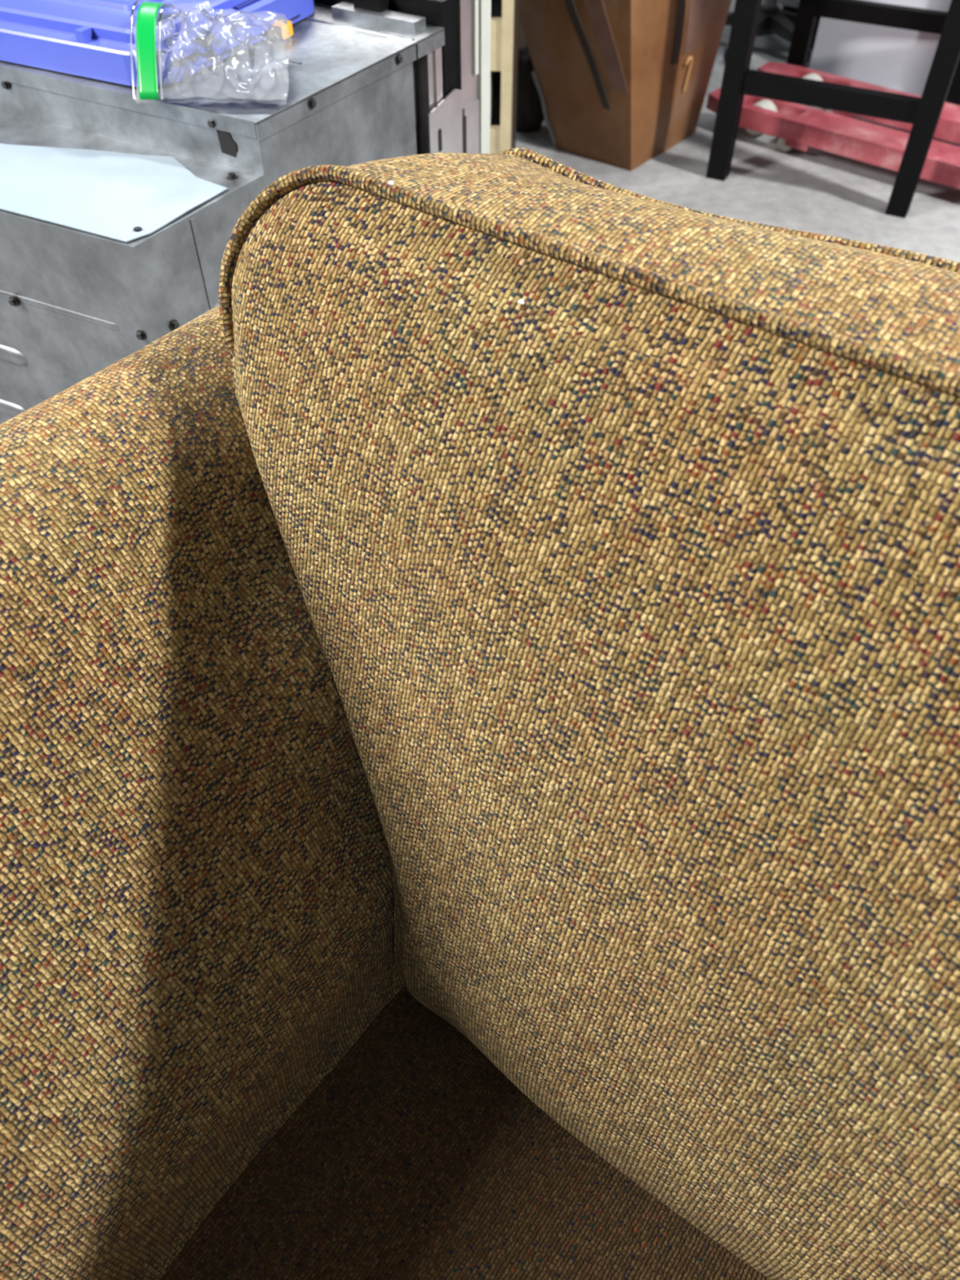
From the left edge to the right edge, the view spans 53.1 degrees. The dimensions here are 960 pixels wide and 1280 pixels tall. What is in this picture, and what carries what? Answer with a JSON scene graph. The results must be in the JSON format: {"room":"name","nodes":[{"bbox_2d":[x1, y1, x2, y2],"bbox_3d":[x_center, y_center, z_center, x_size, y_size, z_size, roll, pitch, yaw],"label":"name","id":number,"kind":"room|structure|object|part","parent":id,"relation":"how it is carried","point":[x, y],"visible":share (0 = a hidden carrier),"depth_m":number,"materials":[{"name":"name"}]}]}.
{"room":"storage room","nodes":[
{"label":"storage room","id":0,"kind":"room"},
{"bbox_2d":[515,0,959,262],"bbox_3d":[0.100,-0.865,2.327,6.600,0.060,7.600,0,48,0],"label":"floor","id":1,"kind":"structure","parent":0,"point":[815,190],"depth_m":2.62,"materials":[{"name":"concrete"}]},
{"bbox_2d":[0,0,491,424],"bbox_3d":[-0.469,-0.597,1.493,0.660,0.780,0.787,24,52,20],"label":"metal cabinet","id":2,"kind":"object","parent":1,"relation":"on","point":[357,82],"visible":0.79,"depth_m":1.19,"materials":[{"name":"metal"}]},
{"bbox_2d":[0,143,227,242],"bbox_3d":[-0.590,-0.585,1.168,0.608,0.002,0.199,20,51,17],"label":"metal plate","id":3,"kind":"object","parent":2,"relation":"on","point":[105,193],"visible":1,"depth_m":1.11,"materials":[{"name":"white metal"}]},
{"bbox_2d":[0,0,314,87],"bbox_3d":[-0.542,-0.889,1.325,0.586,0.056,0.375,20,51,17],"label":"plastic bin","id":4,"kind":"object","parent":2,"relation":"on","point":[87,38],"visible":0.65,"depth_m":1.19,"materials":[{"name":"blue plastic"}]},
{"bbox_2d":[129,0,290,99],"bbox_3d":[-0.319,-0.723,1.162,0.190,0.076,0.211,0,48,0],"label":"bag","id":5,"kind":"object","parent":2,"relation":"on","point":[148,11],"visible":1,"depth_m":1.13,"materials":[{"name":"clear"}]},
{"bbox_3d":[-0.315,-0.764,1.690,0.640,0.710,0.040,24,52,20],"label":"door gasket frame","id":6,"kind":"part","parent":2,"relation":"part of","materials":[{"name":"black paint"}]},
{"bbox_3d":[-0.344,-0.719,1.666,0.600,0.666,0.080,24,52,20],"label":"panel","id":7,"kind":"part","parent":2,"relation":"part of","materials":[{"name":"black metal"}]},
{"bbox_3d":[-0.071,-0.666,1.505,0.021,0.494,0.031,24,52,20],"label":"hinge rail","id":8,"kind":"part","parent":2,"relation":"part of","materials":[{"name":"silver metal"}]},
{"bbox_3d":[-0.289,-0.823,1.697,0.654,0.780,0.070,24,52,20],"label":"door","id":9,"kind":"part","parent":2,"relation":"part of","materials":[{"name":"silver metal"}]},
{"bbox_3d":[0.003,-0.715,1.599,0.013,0.780,0.027,24,52,20],"label":"door edge trim","id":10,"kind":"part","parent":2,"relation":"part of","materials":[{"name":"white metal"}]},
{"bbox_2d":[0,147,959,1279],"bbox_3d":[0.305,0.652,0.315,1.980,0.900,1.194,29,54,24],"label":"sofa","id":11,"kind":"object","parent":1,"relation":"on","point":[479,766],"visible":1,"depth_m":0.54,"materials":[{"name":"tan multicolour woven tweed upholstery fabric"}]},
{"bbox_3d":[-0.346,0.274,0.625,0.353,0.626,1.194,29,54,24],"label":"arm","id":12,"kind":"part","parent":11,"relation":"part of"},
{"bbox_2d":[388,180,393,186],"bbox_3d":[-0.050,-0.256,0.538,0.003,0.002,0.004,0,48,0],"label":"lint speck","id":13,"kind":"object","parent":11,"relation":"on","point":[390,183],"visible":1,"depth_m":0.54,"materials":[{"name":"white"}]},
{"bbox_2d":[517,299,524,305],"bbox_3d":[0.021,-0.175,0.498,0.003,0.002,0.004,0,48,0],"label":"lint speck","id":14,"kind":"object","parent":11,"relation":"on","point":[521,302],"visible":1,"depth_m":0.50,"materials":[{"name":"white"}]},
{"bbox_2d":[489,0,519,153],"bbox_3d":[-0.112,-1.472,2.334,0.410,0.740,0.455,3,48,3],"label":"base cabinet","id":15,"kind":"object","parent":1,"relation":"on","point":[504,14],"visible":0.2,"depth_m":2.25,"materials":[{"name":"beige wood"}]},
{"bbox_3d":[-0.115,-1.441,2.320,0.362,0.720,0.020,3,48,3],"label":"panel","id":16,"kind":"part","parent":15,"relation":"part of","materials":[{"name":"black"}]},
{"bbox_3d":[0.062,-1.309,2.201,0.024,0.720,0.050,3,48,3],"label":"post","id":17,"kind":"part","parent":15,"relation":"part of","materials":[{"name":"beige wood"}]},
{"bbox_3d":[0.078,-1.472,2.348,0.018,0.720,0.390,3,48,3],"label":"panel","id":18,"kind":"part","parent":15,"relation":"part of","materials":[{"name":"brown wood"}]},
{"bbox_2d":[515,44,544,133],"bbox_3d":[0.142,-1.622,2.807,0.119,0.238,0.128,0,48,0],"label":"cloth bundle","id":19,"kind":"object","parent":1,"relation":"on","point":[530,117],"visible":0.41,"depth_m":2.78,"materials":[{"name":"black fabric"}]},
{"bbox_2d":[519,0,731,171],"bbox_3d":[0.340,-1.807,2.596,0.652,0.800,0.502,31,55,25],"label":"wooden cabinet","id":20,"kind":"object","parent":1,"relation":"on","point":[619,83],"visible":1,"depth_m":2.59,"materials":[{"name":"brown wood"}]},
{"bbox_3d":[0.568,-1.556,2.642,0.014,0.086,0.031,31,55,25],"label":"hook cord","id":21,"kind":"part","parent":20,"relation":"part of","materials":[{"name":"brown plastic"}]},
{"bbox_2d":[723,0,819,63],"bbox_3d":[0.999,-2.387,3.017,0.402,0.950,0.423,-9,49,-8],"label":"swivel chair","id":22,"kind":"object","parent":1,"relation":"on","point":[772,20],"visible":0.3,"depth_m":3.25,"materials":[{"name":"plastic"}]},
{"bbox_3d":[0.985,-2.255,3.160,0.044,0.320,0.044,-9,49,-8],"label":"post","id":23,"kind":"part","parent":22,"relation":"part of","materials":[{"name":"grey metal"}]},
{"bbox_2d":[777,0,820,20],"bbox_3d":[1.421,-2.717,3.348,0.420,0.900,0.462,31,55,25],"label":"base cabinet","id":24,"kind":"object","parent":1,"relation":"on","point":[791,6],"visible":0.08,"depth_m":3.62,"materials":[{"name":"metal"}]},
{"bbox_2d":[705,0,959,218],"bbox_3d":[1.046,-1.762,2.454,0.579,0.950,0.827,21,51,18],"label":"chair","id":25,"kind":"object","parent":1,"relation":"on","point":[942,85],"visible":0.93,"depth_m":2.43,"materials":[{"name":"paint"}]},
{"bbox_3d":[0.659,-1.595,2.324,0.052,0.920,0.052,21,51,18],"label":"leg","id":26,"kind":"part","parent":25,"relation":"part of","materials":[{"name":"black paint"}]},
{"bbox_3d":[1.002,-2.078,2.759,0.052,0.920,0.052,21,51,18],"label":"leg","id":27,"kind":"part","parent":25,"relation":"part of","materials":[{"name":"black paint"}]},
{"bbox_3d":[1.090,-1.426,2.172,0.052,0.920,0.052,21,51,18],"label":"leg","id":28,"kind":"part","parent":25,"relation":"part of","materials":[{"name":"black paint"}]},
{"bbox_3d":[1.432,-1.909,2.607,0.052,0.920,0.052,21,51,18],"label":"leg","id":29,"kind":"part","parent":25,"relation":"part of","materials":[{"name":"black paint"}]},
{"bbox_2d":[706,62,959,189],"bbox_3d":[1.395,-1.667,2.203,1.592,1.197,0.415,32,56,26],"label":"jack","id":30,"kind":"object","parent":1,"relation":"on","point":[798,126],"visible":0.63,"depth_m":2.70,"materials":[{"name":"red paint"}]},
{"bbox_3d":[0.861,-1.506,2.779,0.150,0.025,0.069,32,56,26],"label":"roller frame","id":31,"kind":"part","parent":30,"relation":"part of","materials":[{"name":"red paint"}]},
{"bbox_2d":[808,0,951,96],"bbox_3d":[1.388,-2.199,2.915,0.390,0.850,0.520,31,55,25],"label":"appliance","id":32,"kind":"object","parent":1,"relation":"on","point":[900,60],"visible":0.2,"depth_m":3.01,"materials":[{"name":"metal"}]}
]}

